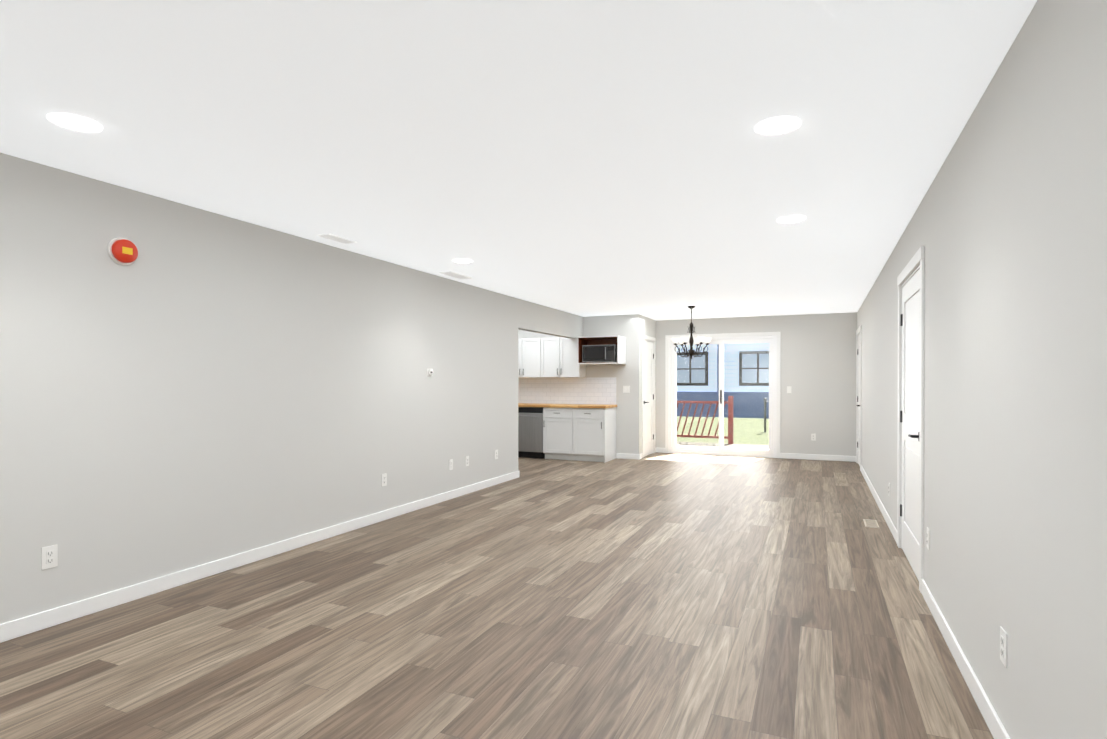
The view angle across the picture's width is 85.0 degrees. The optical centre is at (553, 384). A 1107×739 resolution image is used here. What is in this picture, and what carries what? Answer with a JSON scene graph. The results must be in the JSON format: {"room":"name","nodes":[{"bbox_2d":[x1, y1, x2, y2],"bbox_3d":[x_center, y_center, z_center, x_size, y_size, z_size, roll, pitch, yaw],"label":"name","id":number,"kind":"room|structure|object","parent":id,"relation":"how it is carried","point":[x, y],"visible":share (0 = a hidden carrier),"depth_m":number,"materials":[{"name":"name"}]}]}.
{"room":"empty living room","nodes":[
{"label":"empty living room","id":0,"kind":"room"},
{"bbox_2d":[0,152,582,623],"bbox_3d":[-2.046,0.055,4.783,0.120,2.440,12.569,0,0,24],"label":"wall","id":1,"kind":"structure","parent":0,"point":[190,386],"depth_m":4.02,"materials":[{"name":"white paint"}]},
{"bbox_2d":[41,544,57,569],"label":"outlet plates","id":2,"kind":"object","parent":1,"relation":"attached to","point":[49,556],"depth_m":3.19,"materials":[{"name":"white plastic"}]},
{"bbox_2d":[107,237,137,264],"bbox_3d":[-2.500,-0.780,3.521,0.052,0.160,0.160,0,0,24],"label":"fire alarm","id":3,"kind":"object","parent":1,"relation":"attached to","point":[122,251],"visible":1,"depth_m":3.50,"materials":[{"name":"red plastic"}]},
{"bbox_2d":[0,471,519,642],"bbox_3d":[-2.469,1.234,3.681,0.047,0.092,9.963,0,0,24],"label":"baseboard","id":4,"kind":"structure","parent":1,"relation":"attached to","point":[44,619],"depth_m":3.98,"materials":[{"name":"white wood"}]},
{"bbox_2d":[381,473,386,486],"label":"outlet plates","id":5,"kind":"object","parent":1,"relation":"attached to","point":[383,476],"depth_m":5.67,"materials":[{"name":"white plastic"}]},
{"bbox_2d":[427,369,432,375],"bbox_3d":[-1.290,-0.132,6.335,0.026,0.080,0.100,0,0,24],"label":"thermostat","id":6,"kind":"object","parent":1,"relation":"attached to","point":[429,372],"visible":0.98,"depth_m":6.31,"materials":[{"name":"white plastic"}]},
{"bbox_2d":[449,459,452,469],"label":"outlet plates","id":7,"kind":"object","parent":1,"relation":"attached to","point":[450,461],"depth_m":6.71,"materials":[{"name":"white plastic"}]},
{"bbox_2d":[465,456,468,465],"label":"outlet plates","id":8,"kind":"object","parent":1,"relation":"attached to","point":[466,457],"depth_m":7.01,"materials":[{"name":"white plastic"}]},
{"bbox_2d":[0,452,993,738],"bbox_3d":[-1.036,1.324,5.041,7.370,0.100,13.840,0,0,24],"label":"floor","id":9,"kind":"structure","parent":0,"point":[674,596],"depth_m":3.14,"materials":[{"name":"brown wood"}]},
{"bbox_2d":[518,407,544,458],"bbox_3d":[-0.346,0.817,10.541,0.594,0.868,0.654,0,0,24],"label":"dishwasher","id":10,"kind":"object","parent":9,"relation":"on","point":[530,432],"visible":0.48,"depth_m":10.27,"materials":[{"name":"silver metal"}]},
{"bbox_2d":[543,407,577,460],"bbox_3d":[0.214,0.814,10.327,0.598,0.876,0.600,0,0,24],"label":"base cabinet","id":11,"kind":"object","parent":9,"relation":"on","point":[560,424],"depth_m":10.06,"materials":[{"name":"white wood"}]},
{"bbox_2d":[578,407,615,462],"bbox_3d":[0.666,0.815,10.130,0.616,0.876,0.600,0,0,24],"label":"base cabinet","id":12,"kind":"object","parent":9,"relation":"on","point":[582,432],"depth_m":9.85,"materials":[{"name":"white wood"}]},
{"bbox_2d":[518,403,616,406],"bbox_3d":[-0.604,0.355,10.668,3.416,0.040,0.625,0,0,24],"label":"countertop","id":13,"kind":"structure","parent":12,"relation":"on","point":[519,404],"depth_m":10.16,"materials":[{"name":"brown wood"}]},
{"bbox_2d":[863,519,878,527],"bbox_3d":[2.906,1.266,5.527,0.110,0.011,0.310,0,0,24],"label":"floor vent","id":14,"kind":"object","parent":9,"relation":"in","point":[871,523],"visible":0.96,"depth_m":5.50,"materials":[{"name":"beige metal"}]},
{"bbox_2d":[0,0,1036,319],"bbox_3d":[-1.036,-1.216,5.030,7.370,0.100,13.840,0,0,24],"label":"ceiling","id":15,"kind":"structure","parent":0,"point":[584,158],"depth_m":2.69,"materials":[{"name":"white paint"}]},
{"bbox_2d":[47,113,102,132],"bbox_3d":[-2.107,-1.153,2.661,0.196,0.007,0.196,0,0,24],"label":"recessed light","id":16,"kind":"object","parent":15,"relation":"in","point":[73,122],"visible":0.98,"depth_m":2.65,"materials":[{"name":"white plastic"}]},
{"bbox_2d":[318,234,356,243],"bbox_3d":[-1.719,-1.160,4.804,0.120,0.011,0.300,0,0,24],"label":"ceiling vent","id":17,"kind":"object","parent":15,"relation":"in","point":[348,241],"depth_m":4.78,"materials":[{"name":"white metal"}]},
{"bbox_2d":[439,271,471,278],"bbox_3d":[-1.039,-1.166,6.439,0.150,0.011,0.420,0,0,24],"label":"ceiling vent","id":18,"kind":"object","parent":15,"relation":"in","point":[456,275],"depth_m":6.41,"materials":[{"name":"white metal"}]},
{"bbox_2d":[452,259,472,262],"bbox_3d":[-0.855,-1.165,5.683,0.196,0.007,0.196,0,0,24],"label":"recessed light","id":19,"kind":"object","parent":15,"relation":"in","point":[462,260],"visible":0.98,"depth_m":5.66,"materials":[{"name":"white plastic"}]},
{"bbox_2d":[672,306,710,358],"bbox_3d":[2.073,-0.783,9.077,0.573,0.800,0.582,0,0,24],"label":"chandelier","id":20,"kind":"object","parent":15,"relation":"hanging from","point":[698,341],"visible":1,"depth_m":9.05,"materials":[{"name":"black metal"}]},
{"bbox_2d":[755,116,800,135],"bbox_3d":[1.000,-1.153,2.693,0.196,0.007,0.196,0,0,24],"label":"recessed light","id":21,"kind":"object","parent":15,"relation":"in","point":[779,125],"visible":1,"depth_m":2.68,"materials":[{"name":"white plastic"}]},
{"bbox_2d":[776,215,805,223],"bbox_3d":[1.666,-1.159,4.235,0.196,0.007,0.196,0,0,24],"label":"recessed light","id":22,"kind":"object","parent":15,"relation":"in","point":[791,219],"visible":1,"depth_m":4.23,"materials":[{"name":"white plastic"}]},
{"bbox_2d":[518,314,631,453],"bbox_3d":[-0.337,0.029,10.959,3.680,2.440,0.120,0,0,24],"label":"wall","id":23,"kind":"structure","parent":0,"point":[614,325],"depth_m":10.26,"materials":[{"name":"white paint"}]},
{"bbox_2d":[518,338,541,376],"bbox_3d":[-0.490,-0.475,10.781,0.830,0.690,0.320,0,0,24],"label":"upper cabinet","id":24,"kind":"object","parent":23,"relation":"attached to","point":[529,349],"depth_m":10.58,"materials":[{"name":"white wood"}]},
{"bbox_2d":[542,337,585,376],"bbox_3d":[0.145,-0.474,10.504,0.775,0.690,0.320,0,0,24],"label":"upper cabinet","id":25,"kind":"object","parent":23,"relation":"attached to","point":[554,357],"depth_m":10.34,"materials":[{"name":"white wood"}]},
{"bbox_2d":[518,377,615,404],"bbox_3d":[-0.489,0.101,10.959,3.398,0.464,0.002,0,0,24],"label":"tile backsplash","id":26,"kind":"structure","parent":23,"relation":"attached to","point":[596,390],"depth_m":10.63,"materials":[{"name":"white tile"}]},
{"bbox_2d":[577,335,625,364],"bbox_3d":[0.811,-0.578,10.159,0.718,0.460,0.420,0,0,24],"label":"shelf","id":27,"kind":"object","parent":23,"relation":"attached to","point":[619,341],"visible":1,"depth_m":10.13,"materials":[{"name":"white wood"}]},
{"bbox_2d":[582,345,616,362],"bbox_3d":[0.807,-0.518,10.149,0.570,0.290,0.382,0,0,24],"label":"microwave","id":28,"kind":"object","parent":27,"relation":"in","point":[597,353],"visible":0.96,"depth_m":10.00,"materials":[{"name":"black metal"}]},
{"bbox_2d":[623,386,629,392],"bbox_3d":[1.232,0.072,10.205,0.118,0.116,0.011,0,0,24],"label":"switch plate","id":29,"kind":"object","parent":23,"relation":"attached to","point":[626,389],"depth_m":10.20,"materials":[{"name":"white plastic"}]},
{"bbox_2d":[616,453,639,459],"bbox_3d":[1.259,1.206,10.197,0.408,0.092,0.013,0,0,24],"label":"baseboard","id":30,"kind":"structure","parent":23,"relation":"attached to","point":[618,455],"depth_m":10.19,"materials":[{"name":"white wood"}]},
{"bbox_2d":[632,314,655,453],"bbox_3d":[1.611,0.030,10.673,0.120,2.440,1.150,0,0,24],"label":"wall","id":31,"kind":"structure","parent":0,"point":[642,325],"depth_m":10.16,"materials":[{"name":"white paint"}]},
{"bbox_2d":[644,341,653,456],"bbox_3d":[1.690,0.237,10.683,0.095,2.010,0.727,0,0,24],"label":"pantry door","id":32,"kind":"structure","parent":31,"relation":"in","point":[648,398],"depth_m":10.71,"materials":[{"name":"white wood"}]},
{"bbox_2d":[642,335,655,457],"bbox_3d":[1.634,0.195,10.701,0.140,2.110,0.880,0,0,24],"label":"door frame","id":33,"kind":"structure","parent":31,"relation":"attached to","point":[644,337],"depth_m":10.47,"materials":[{"name":"white wood"}]},
{"bbox_2d":[656,312,856,455],"bbox_3d":[3.446,0.031,10.566,3.570,2.440,0.120,0,0,24],"label":"wall","id":34,"kind":"structure","parent":0,"point":[818,363],"depth_m":10.14,"materials":[{"name":"white paint"}]},
{"bbox_2d":[665,332,779,457],"bbox_3d":[2.987,0.170,10.753,1.980,2.160,0.165,0,0,24],"label":"sliding glass door","id":35,"kind":"structure","parent":34,"relation":"in","point":[772,339],"depth_m":10.70,"materials":[{"name":"glass"}]},
{"bbox_2d":[811,434,815,440],"label":"outlet plates","id":36,"kind":"object","parent":34,"relation":"attached to","point":[813,436],"depth_m":10.10,"materials":[{"name":"white plastic"}]},
{"bbox_2d":[780,453,855,461],"bbox_3d":[4.404,1.207,10.066,1.170,0.092,0.040,0,0,24],"label":"baseboard","id":37,"kind":"structure","parent":34,"relation":"attached to","point":[782,455],"depth_m":10.07,"materials":[{"name":"white wood"}]},
{"bbox_2d":[857,0,1106,738],"bbox_3d":[2.287,0.060,3.588,0.120,2.440,13.840,0,0,24],"label":"wall","id":38,"kind":"structure","parent":0,"point":[1006,227],"depth_m":1.94,"materials":[{"name":"white paint"}]},
{"bbox_2d":[856,335,859,465],"bbox_3d":[4.693,0.238,9.282,0.095,2.021,0.817,0,0,24],"label":"door","id":39,"kind":"structure","parent":38,"relation":"in","point":[858,399],"depth_m":9.52,"materials":[{"name":"white wood"}]},
{"bbox_2d":[856,325,861,470],"bbox_3d":[4.745,0.191,9.254,0.140,2.130,0.990,0,0,24],"label":"door frame","id":40,"kind":"structure","parent":38,"relation":"attached to","point":[859,331],"depth_m":8.83,"materials":[{"name":"white wood"}]},
{"bbox_2d":[861,465,896,542],"bbox_3d":[3.615,1.221,6.805,0.013,0.092,4.410,0,0,24],"label":"baseboard","id":41,"kind":"structure","parent":38,"relation":"attached to","point":[887,518],"depth_m":5.98,"materials":[{"name":"white wood"}]},
{"bbox_2d":[900,269,919,580],"bbox_3d":[2.498,0.259,4.244,0.095,2.021,1.007,0,0,24],"label":"door","id":42,"kind":"structure","parent":38,"relation":"in","point":[909,412],"depth_m":4.25,"materials":[{"name":"white wood"}]},
{"bbox_2d":[897,246,924,591],"bbox_3d":[2.550,0.212,4.216,0.140,2.130,1.180,0,0,24],"label":"door frame","id":43,"kind":"structure","parent":38,"relation":"attached to","point":[916,260],"depth_m":3.76,"materials":[{"name":"white wood"}]},
{"bbox_2d":[927,527,929,549],"label":"outlet plates","id":44,"kind":"object","parent":38,"relation":"attached to","point":[928,531],"depth_m":3.52,"materials":[{"name":"white plastic"}]},
{"bbox_2d":[921,579,1009,738],"bbox_3d":[0.885,1.247,0.544,0.017,0.092,6.890,0,0,24],"label":"baseboard","id":45,"kind":"structure","parent":38,"relation":"attached to","point":[988,712],"depth_m":2.58,"materials":[{"name":"white wood"}]},
{"bbox_2d":[1000,626,1006,667],"label":"outlet plates","id":46,"kind":"object","parent":38,"relation":"attached to","point":[1003,635],"depth_m":2.10,"materials":[{"name":"white plastic"}]},
{"label":"outside","id":47,"kind":"structure","parent":0,"visible":0},
{"bbox_2d":[676,441,768,449],"bbox_3d":[2.764,1.343,12.298,4.300,0.120,2.498,0,0,24],"label":"deck","id":48,"kind":"object","parent":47,"point":[727,445],"depth_m":12.78,"materials":[{"name":"grey wood"}]},
{"bbox_2d":[676,396,732,443],"bbox_3d":[2.601,0.757,13.642,2.815,1.039,0.100,0,0,24],"label":"deck railing","id":49,"kind":"object","parent":48,"relation":"on","point":[730,408],"depth_m":13.27,"materials":[{"name":"red wood"}]},
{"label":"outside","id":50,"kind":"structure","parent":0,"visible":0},
{"bbox_2d":[676,416,768,444],"bbox_3d":[7.782,1.306,17.682,60.000,1.630,16.379,0,0,24],"label":"grass","id":51,"kind":"structure","parent":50,"point":[747,432],"depth_m":16.17,"materials":[{"name":"green plant"}]},
{"bbox_2d":[677,343,768,417],"bbox_3d":[6.315,-0.486,21.819,22.600,4.180,6.550,0,0,24],"label":"house","id":52,"kind":"structure","parent":51,"relation":"on","point":[699,383],"depth_m":18.89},
{"bbox_2d":[763,398,768,431],"bbox_3d":[7.845,0.804,14.695,5.190,0.950,0.090,0,0,24],"label":"fence posts","id":53,"kind":"object","parent":51,"relation":"on","point":[765,413],"depth_m":15.69,"materials":[{"name":"grey"}]}
]}

